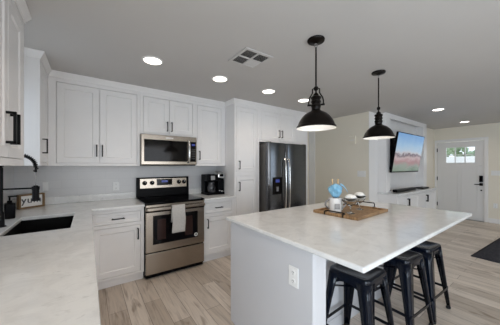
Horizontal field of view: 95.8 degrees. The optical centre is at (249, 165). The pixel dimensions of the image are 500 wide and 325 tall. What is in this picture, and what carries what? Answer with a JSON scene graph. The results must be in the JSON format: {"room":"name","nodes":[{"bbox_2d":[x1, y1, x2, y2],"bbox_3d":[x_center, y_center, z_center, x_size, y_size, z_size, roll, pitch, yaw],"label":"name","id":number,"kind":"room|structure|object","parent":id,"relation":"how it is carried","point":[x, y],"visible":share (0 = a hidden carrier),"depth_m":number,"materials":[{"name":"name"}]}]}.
{"room":"kitchen","nodes":[
{"label":"kitchen","id":0,"kind":"room"},
{"bbox_2d":[136,131,308,204],"bbox_3d":[-0.593,0.170,4.028,5.085,2.400,0.100,0,0,-36],"label":"wall","id":1,"kind":"structure","parent":0,"point":[307,131],"depth_m":5.37,"materials":[{"name":"beige paint"}]},
{"bbox_2d":[48,76,139,165],"bbox_3d":[-1.884,-0.483,2.802,0.900,0.963,0.370,0,0,-36],"label":"upper cabinet","id":2,"kind":"object","parent":1,"relation":"attached to","point":[89,124],"visible":1,"depth_m":2.65,"materials":[{"name":"paint"}]},
{"bbox_2d":[14,166,215,198],"bbox_3d":[-1.610,0.209,3.233,2.490,0.422,0.008,0,0,-36],"label":"backsplash","id":3,"kind":"structure","parent":1,"relation":"attached to","point":[62,180],"depth_m":2.92,"materials":[{"name":"tile"}]},
{"bbox_2d":[43,182,47,190],"bbox_3d":[-2.402,0.240,2.655,0.050,0.100,0.008,0,0,-36],"label":"light switch","id":4,"kind":"object","parent":3,"relation":"attached to","point":[45,184],"visible":1,"depth_m":2.65,"materials":[{"name":"white plastic"}]},
{"bbox_2d":[113,182,118,190],"bbox_3d":[-1.821,0.275,3.071,0.072,0.116,0.009,0,0,-36],"label":"power outlet","id":5,"kind":"object","parent":3,"relation":"attached to","point":[115,184],"visible":1,"depth_m":3.07,"materials":[{"name":"white plastic"}]},
{"bbox_2d":[140,92,194,136],"bbox_3d":[-1.212,-0.694,3.283,0.749,0.543,0.370,0,0,-36],"label":"upper cabinet","id":6,"kind":"object","parent":1,"relation":"attached to","point":[159,115],"visible":0.97,"depth_m":3.14,"materials":[{"name":"paint"}]},
{"bbox_2d":[140,133,196,165],"bbox_3d":[-1.184,-0.212,3.246,0.750,0.413,0.452,0,0,-36],"label":"microwave","id":7,"kind":"object","parent":6,"relation":"attached to","point":[155,150],"visible":0.99,"depth_m":3.09,"materials":[{"name":"silver metal"}]},
{"bbox_2d":[195,102,224,165],"bbox_3d":[-0.697,-0.483,3.652,0.517,0.963,0.370,0,0,-36],"label":"upper cabinet","id":8,"kind":"object","parent":1,"relation":"attached to","point":[209,118],"visible":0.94,"depth_m":3.53,"materials":[{"name":"paint"}]},
{"bbox_2d":[17,0,499,128],"bbox_3d":[2.653,-1.070,2.496,8.780,0.080,6.370,0,0,-36],"label":"ceiling","id":9,"kind":"structure","parent":0,"point":[434,54],"depth_m":1.98,"materials":[{"name":"paint"}]},
{"bbox_2d":[142,56,162,64],"bbox_3d":[-0.949,-1.025,2.205,0.192,0.008,0.192,0,0,-36],"label":"recessed light","id":10,"kind":"object","parent":9,"relation":"in","point":[152,60],"visible":1,"depth_m":2.20,"materials":[{"name":"white paint"}]},
{"bbox_2d":[212,76,227,81],"bbox_3d":[-0.355,-1.025,2.667,0.192,0.008,0.192,0,0,-36],"label":"recessed light","id":11,"kind":"object","parent":9,"relation":"in","point":[214,78],"visible":1,"depth_m":2.65,"materials":[{"name":"white"}]},
{"bbox_2d":[228,47,273,68],"bbox_3d":[0.003,-1.024,2.163,0.316,0.011,0.316,0,0,-36],"label":"ceiling vent","id":12,"kind":"object","parent":9,"relation":"in","point":[247,57],"visible":1,"depth_m":2.16,"materials":[{"name":"grey metal"}]},
{"bbox_2d":[262,89,274,93],"bbox_3d":[0.255,-1.025,3.116,0.192,0.008,0.192,0,0,-36],"label":"recessed light","id":13,"kind":"object","parent":9,"relation":"in","point":[265,91],"visible":1,"depth_m":3.12,"materials":[{"name":"white"}]},
{"bbox_2d":[297,98,308,101],"bbox_3d":[0.842,-1.025,3.542,0.192,0.008,0.192,0,0,-36],"label":"recessed light","id":14,"kind":"object","parent":9,"relation":"in","point":[304,99],"visible":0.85,"depth_m":3.54,"materials":[{"name":"white"}]},
{"bbox_2d":[296,35,336,130],"bbox_3d":[0.538,-0.668,1.843,0.314,0.723,0.314,0,0,16],"label":"pendant lamp","id":15,"kind":"object","parent":9,"relation":"hanging from","point":[316,119],"visible":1,"depth_m":1.81,"materials":[{"name":"black metal"}]},
{"bbox_2d":[363,70,395,139],"bbox_3d":[1.410,-0.668,2.479,0.314,0.723,0.314,0,0,30],"label":"pendant lamp","id":16,"kind":"object","parent":9,"relation":"hanging from","point":[378,131],"visible":1,"depth_m":2.44,"materials":[{"name":"black metal"}]},
{"bbox_2d":[98,220,499,324],"bbox_3d":[2.653,1.400,2.496,8.780,0.060,6.370,0,0,-36],"label":"floor","id":17,"kind":"structure","parent":0,"point":[200,294],"depth_m":2.41,"materials":[{"name":"brown wood"}]},
{"bbox_2d":[92,207,143,289],"bbox_3d":[-1.662,0.928,2.789,0.545,0.884,0.650,0,0,-36],"label":"base cabinet","id":18,"kind":"object","parent":17,"relation":"on","point":[119,233],"visible":0.82,"depth_m":2.57,"materials":[{"name":"paint"}]},
{"bbox_2d":[0,192,144,324],"bbox_3d":[-1.212,0.424,1.580,1.224,0.119,3.142,0,0,-36],"label":"countertop","id":19,"kind":"structure","parent":18,"relation":"on","point":[49,277],"depth_m":1.02,"materials":[{"name":"white stone"}]},
{"bbox_2d":[4,195,16,218],"bbox_3d":[-2.076,0.356,1.960,0.066,0.196,0.078,0,0,37],"label":"soap dispenser","id":20,"kind":"object","parent":19,"relation":"on","point":[9,207],"visible":0.91,"depth_m":1.94,"materials":[{"name":"black plastic"}]},
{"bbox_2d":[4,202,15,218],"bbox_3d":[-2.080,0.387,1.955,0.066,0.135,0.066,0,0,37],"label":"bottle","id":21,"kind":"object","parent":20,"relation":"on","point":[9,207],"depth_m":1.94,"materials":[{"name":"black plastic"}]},
{"bbox_2d":[0,154,39,227],"bbox_3d":[-1.764,0.176,1.714,0.247,0.557,0.120,0,0,-36],"label":"kitchen faucet","id":22,"kind":"object","parent":19,"relation":"on","point":[35,189],"visible":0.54,"depth_m":1.73,"materials":[{"name":"black metal"}]},
{"bbox_2d":[16,192,44,209],"bbox_3d":[-2.387,0.378,2.466,0.045,0.152,0.232,0,0,16],"label":"sign","id":23,"kind":"object","parent":19,"relation":"on","point":[23,201],"visible":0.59,"depth_m":2.43,"materials":[{"name":"white wood"}]},
{"bbox_2d":[4,216,73,235],"bbox_3d":[-1.668,0.577,1.829,0.403,0.186,0.701,0,0,-36],"label":"sink","id":24,"kind":"object","parent":19,"relation":"in","point":[37,225],"visible":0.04,"depth_m":2.07,"materials":[{"name":"black stone"}]},
{"bbox_2d":[136,176,204,278],"bbox_3d":[-1.106,0.767,3.139,0.760,1.205,0.688,0,0,-36],"label":"stove","id":25,"kind":"object","parent":17,"relation":"on","point":[165,251],"visible":0.96,"depth_m":2.94,"materials":[{"name":"silver metal"}]},
{"bbox_2d":[136,194,203,204],"bbox_3d":[-1.111,0.455,3.146,0.760,0.020,0.600,0,0,-36],"label":"cooktop","id":26,"kind":"object","parent":25,"relation":"in","point":[154,199],"depth_m":3.08,"materials":[{"name":"black glass"}]},
{"bbox_2d":[171,204,185,232],"bbox_3d":[-0.909,0.661,2.869,0.174,0.348,0.066,0,0,-36],"label":"dish towel","id":27,"kind":"object","parent":25,"relation":"hanging from","point":[178,216],"visible":1,"depth_m":2.85,"materials":[{"name":"grey fabric"}]},
{"bbox_2d":[203,198,233,261],"bbox_3d":[-0.611,0.928,3.542,0.508,0.884,0.650,0,0,-36],"label":"base cabinet","id":28,"kind":"object","parent":17,"relation":"on","point":[217,230],"visible":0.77,"depth_m":3.30,"materials":[{"name":"paint"}]},
{"bbox_2d":[189,188,235,200],"bbox_3d":[-0.610,0.424,3.539,0.509,0.119,0.656,0,0,-36],"label":"countertop","id":29,"kind":"structure","parent":28,"relation":"on","point":[193,191],"depth_m":3.49,"materials":[{"name":"white stone"}]},
{"bbox_2d":[201,171,224,194],"bbox_3d":[-0.594,0.269,3.663,0.300,0.371,0.291,0,0,-36],"label":"coffee maker","id":30,"kind":"object","parent":29,"relation":"on","point":[211,184],"visible":1,"depth_m":3.61,"materials":[{"name":"black plastic"}]},
{"bbox_2d":[216,103,258,215],"bbox_3d":[-0.208,0.203,3.830,0.479,2.335,0.650,0,0,-36],"label":"pantry cabinet","id":31,"kind":"object","parent":17,"relation":"on","point":[241,168],"visible":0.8,"depth_m":3.59,"materials":[{"name":"paint"}]},
{"bbox_2d":[259,141,305,211],"bbox_3d":[0.473,0.487,4.149,0.916,1.765,0.803,0,0,-36],"label":"refrigerator","id":32,"kind":"object","parent":17,"relation":"on","point":[282,166],"visible":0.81,"depth_m":3.78,"materials":[{"name":"grey metal"}]},
{"bbox_2d":[259,108,306,204],"bbox_3d":[0.475,0.203,4.319,1.200,2.335,0.650,0,0,-36],"label":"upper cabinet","id":33,"kind":"object","parent":17,"relation":"on","point":[274,126],"visible":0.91,"depth_m":4.02,"materials":[{"name":"paint"}]},
{"bbox_2d":[24,47,305,115],"bbox_3d":[-0.658,-0.998,3.380,4.242,0.064,0.644,0,0,-39],"label":"trim","id":34,"kind":"structure","parent":33,"relation":"attached to","point":[31,52],"depth_m":2.90,"materials":[{"name":"paint"}]},
{"bbox_2d":[231,222,394,324],"bbox_3d":[0.818,0.928,2.173,1.800,0.884,0.920,0,0,-36],"label":"kitchen island","id":35,"kind":"object","parent":17,"relation":"on","point":[262,293],"visible":0.41,"depth_m":1.60,"materials":[{"name":"paint"}]},
{"bbox_2d":[289,265,297,288],"bbox_3d":[0.266,0.680,1.389,0.009,0.122,0.078,0,0,-36],"label":"power outlet","id":36,"kind":"object","parent":35,"relation":"attached to","point":[293,272],"visible":1,"depth_m":1.38,"materials":[{"name":"white plastic"}]},
{"bbox_2d":[226,199,471,272],"bbox_3d":[0.960,0.469,2.095,2.000,0.030,1.245,0,0,-36],"label":"island countertop","id":37,"kind":"structure","parent":35,"relation":"on","point":[363,245],"depth_m":1.62,"materials":[{"name":"white stone"}]},
{"bbox_2d":[313,201,387,220],"bbox_3d":[0.994,0.417,2.227,0.633,0.074,0.442,0,0,-38],"label":"serving tray","id":38,"kind":"object","parent":37,"relation":"on","point":[368,211],"visible":0.87,"depth_m":2.14,"materials":[{"name":"brown wood"}]},
{"bbox_2d":[324,197,345,212],"bbox_3d":[0.817,0.370,2.165,0.174,0.137,0.124,0,0,-32],"label":"utensil crock","id":39,"kind":"object","parent":38,"relation":"on","point":[335,204],"visible":0.88,"depth_m":2.12,"materials":[{"name":"white ceramic"}]},
{"bbox_2d":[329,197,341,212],"bbox_3d":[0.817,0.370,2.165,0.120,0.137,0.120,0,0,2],"label":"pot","id":40,"kind":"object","parent":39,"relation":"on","point":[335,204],"depth_m":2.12,"materials":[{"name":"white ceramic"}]},
{"bbox_2d":[328,183,347,197],"bbox_3d":[0.832,0.235,2.167,0.159,0.140,0.131,0,0,-16],"label":"cloth napkin","id":41,"kind":"object","parent":39,"relation":"in","point":[334,190],"visible":1,"depth_m":2.13,"materials":[{"name":"blue fabric"}]},
{"bbox_2d":[344,194,357,213],"bbox_3d":[0.936,0.351,2.103,0.118,0.176,0.117,0,0,-36],"label":"glass","id":42,"kind":"object","parent":38,"relation":"on","point":[350,200],"visible":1,"depth_m":2.07,"materials":[{"name":"white"}]},
{"bbox_2d":[354,192,365,209],"bbox_3d":[1.110,0.351,2.289,0.117,0.176,0.118,0,0,14],"label":"glass","id":43,"kind":"object","parent":38,"relation":"on","point":[361,196],"visible":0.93,"depth_m":2.25,"materials":[{"name":"white"}]},
{"bbox_2d":[326,263,393,324],"bbox_3d":[0.792,1.062,1.668,0.410,0.615,0.409,0,0,-38],"label":"bar stool","id":44,"kind":"object","parent":17,"relation":"on","point":[365,284],"visible":0.81,"depth_m":1.61,"materials":[{"name":"black paint"}]},
{"bbox_2d":[375,250,433,324],"bbox_3d":[1.291,1.062,1.984,0.410,0.615,0.409,0,0,-33],"label":"bar stool","id":45,"kind":"object","parent":17,"relation":"on","point":[405,262],"visible":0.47,"depth_m":1.85,"materials":[{"name":"black paint"}]},
{"bbox_2d":[377,187,437,208],"bbox_3d":[3.506,0.945,4.929,2.196,0.850,0.394,0,0,-36],"label":"media cabinet","id":46,"kind":"object","parent":17,"relation":"on","point":[426,198],"visible":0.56,"depth_m":4.65,"materials":[{"name":"paint"}]},
{"bbox_2d":[392,187,415,192],"bbox_3d":[3.215,0.491,4.691,0.970,0.055,0.085,0,0,-36],"label":"soundbar","id":47,"kind":"object","parent":46,"relation":"on","point":[408,188],"visible":0.99,"depth_m":4.58,"materials":[{"name":"black plastic"}]},
{"bbox_2d":[390,241,450,323],"bbox_3d":[1.652,1.062,2.228,0.410,0.615,0.409,0,0,-34],"label":"bar stool","id":48,"kind":"object","parent":17,"relation":"on","point":[428,249],"visible":0.45,"depth_m":2.10,"materials":[{"name":"black paint"}]},
{"bbox_2d":[471,238,499,262],"bbox_3d":[4.554,1.364,3.380,2.001,0.012,1.350,0,0,-32],"label":"entry rug","id":49,"kind":"object","parent":17,"relation":"on","point":[491,252],"visible":1,"depth_m":3.51,"materials":[{"name":"grey fabric"}]},
{"bbox_2d":[315,113,362,203],"bbox_3d":[1.843,0.170,4.907,0.100,2.400,1.305,0,0,-36],"label":"wall","id":50,"kind":"structure","parent":0,"point":[335,158],"depth_m":4.74,"materials":[{"name":"beige paint"}]},
{"bbox_2d":[309,131,314,204],"bbox_3d":[1.463,0.171,5.333,0.022,2.399,0.169,0,0,-36],"label":"trim","id":51,"kind":"structure","parent":50,"relation":"attached to","point":[311,133],"depth_m":5.33,"materials":[{"name":"white paint"}]},
{"bbox_2d":[349,136,355,143],"bbox_3d":[2.041,-0.515,4.511,0.037,0.160,0.140,0,0,-36],"label":"door chime","id":52,"kind":"object","parent":50,"relation":"attached to","point":[352,139],"visible":1,"depth_m":4.49,"materials":[{"name":"beige paint"}]},
{"bbox_2d":[357,171,365,176],"bbox_3d":[2.158,0.152,4.373,0.008,0.116,0.165,0,0,-36],"label":"light switch","id":53,"kind":"object","parent":50,"relation":"attached to","point":[359,173],"visible":1,"depth_m":4.37,"materials":[{"name":"white plastic"}]},
{"bbox_2d":[363,111,432,200],"bbox_3d":[3.672,0.170,5.353,3.595,2.400,0.100,0,0,-36],"label":"wall","id":54,"kind":"structure","parent":0,"point":[365,114],"depth_m":4.35,"materials":[{"name":"beige paint"}]},
{"bbox_2d":[369,111,377,201],"bbox_3d":[2.380,0.171,4.359,0.331,2.399,0.012,0,0,-36],"label":"trim","id":55,"kind":"structure","parent":54,"relation":"attached to","point":[373,144],"depth_m":4.35,"materials":[{"name":"white paint"}]},
{"bbox_2d":[378,112,426,192],"bbox_3d":[3.439,-0.256,5.023,2.160,1.547,0.164,0,0,-36],"label":"niche","id":56,"kind":"object","parent":54,"relation":"attached to","point":[387,181],"visible":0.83,"depth_m":4.94,"materials":[{"name":"paint"}]},
{"bbox_2d":[390,131,424,172],"bbox_3d":[3.237,-0.263,4.729,1.345,0.780,0.291,0,0,-36],"label":"television","id":57,"kind":"object","parent":56,"relation":"attached to","point":[405,148],"visible":0.92,"depth_m":4.59,"materials":[{"name":"black plastic"}]},
{"bbox_2d":[433,122,499,218],"bbox_3d":[6.599,0.170,4.457,0.120,2.400,4.765,0,0,-36],"label":"wall","id":58,"kind":"structure","parent":0,"point":[491,130],"depth_m":5.47,"materials":[{"name":"beige paint"}]},
{"bbox_2d":[437,140,483,220],"bbox_3d":[5.473,0.365,5.928,0.113,1.997,0.938,0,0,-36],"label":"door","id":59,"kind":"structure","parent":58,"relation":"in","point":[460,186],"depth_m":5.88,"materials":[{"name":"white paint"}]},
{"bbox_2d":[435,137,487,221],"bbox_3d":[5.476,0.330,5.906,0.018,2.080,1.042,0,0,-36],"label":"trim","id":60,"kind":"structure","parent":58,"relation":"attached to","point":[485,139],"depth_m":5.53,"materials":[{"name":"white paint"}]},
{"bbox_2d":[488,218,499,223],"bbox_3d":[6.857,1.315,3.980,0.014,0.110,3.690,0,0,-36],"label":"baseboard","id":61,"kind":"structure","parent":58,"relation":"attached to","point":[490,220],"depth_m":5.40,"materials":[{"name":"white paint"}]},
{"bbox_2d":[491,171,499,175],"bbox_3d":[5.858,0.170,5.381,0.008,0.116,0.165,0,0,-36],"label":"light switch","id":62,"kind":"object","parent":58,"relation":"attached to","point":[494,173],"visible":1,"depth_m":5.38,"materials":[{"name":"white plastic"}]},
{"bbox_3d":[-0.876,0.170,-0.031,0.100,2.400,6.170,0,0,-36],"label":"wall","id":63,"kind":"structure","parent":0,"visible":0},
{"bbox_2d":[3,166,13,203],"bbox_3d":[-1.708,0.209,1.225,0.008,0.422,3.141,0,0,-36],"label":"backsplash","id":64,"kind":"structure","parent":63,"relation":"attached to","point":[8,171],"depth_m":2.34,"materials":[{"name":"tile"}]},
{"bbox_2d":[0,0,23,165],"bbox_3d":[-1.422,-0.483,1.144,0.358,0.963,0.736,0,0,-36],"label":"upper cabinet","id":65,"kind":"object","parent":63,"relation":"attached to","point":[11,22],"visible":1,"depth_m":1.26,"materials":[{"name":"paint"}]},
{"bbox_2d":[14,0,31,22],"bbox_3d":[-1.425,-0.998,1.142,0.351,0.064,0.800,0,0,-36],"label":"trim","id":66,"kind":"structure","parent":65,"relation":"attached to","point":[22,7],"depth_m":1.44,"materials":[{"name":"paint"}]},
{"bbox_2d":[24,55,47,165],"bbox_3d":[-2.136,-0.483,2.147,0.350,0.963,0.479,0,0,-36],"label":"upper cabinet","id":67,"kind":"object","parent":63,"relation":"attached to","point":[35,75],"visible":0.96,"depth_m":2.01,"materials":[{"name":"paint"}]},
{"label":"outside","id":68,"kind":"structure","parent":0,"visible":0},
{"bbox_3d":[8.154,1.470,8.297,6.880,0.100,12.000,0,0,-36],"label":"porch slab","id":69,"kind":"object","parent":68,"visible":0},
{"bbox_2d":[447,156,474,162],"bbox_3d":[7.289,0.545,7.985,0.150,1.750,6.500,0,0,-36],"label":"wall","id":70,"kind":"structure","parent":69,"relation":"on","point":[469,159],"depth_m":7.82,"materials":[{"name":"white paint"}]},
{"bbox_2d":[447,140,479,156],"bbox_3d":[7.981,0.071,8.435,0.794,2.699,3.052,0,0,-36],"label":"shrub","id":71,"kind":"object","parent":69,"relation":"on","point":[449,150],"visible":0.23,"depth_m":8.45,"materials":[{"name":"green plant"}]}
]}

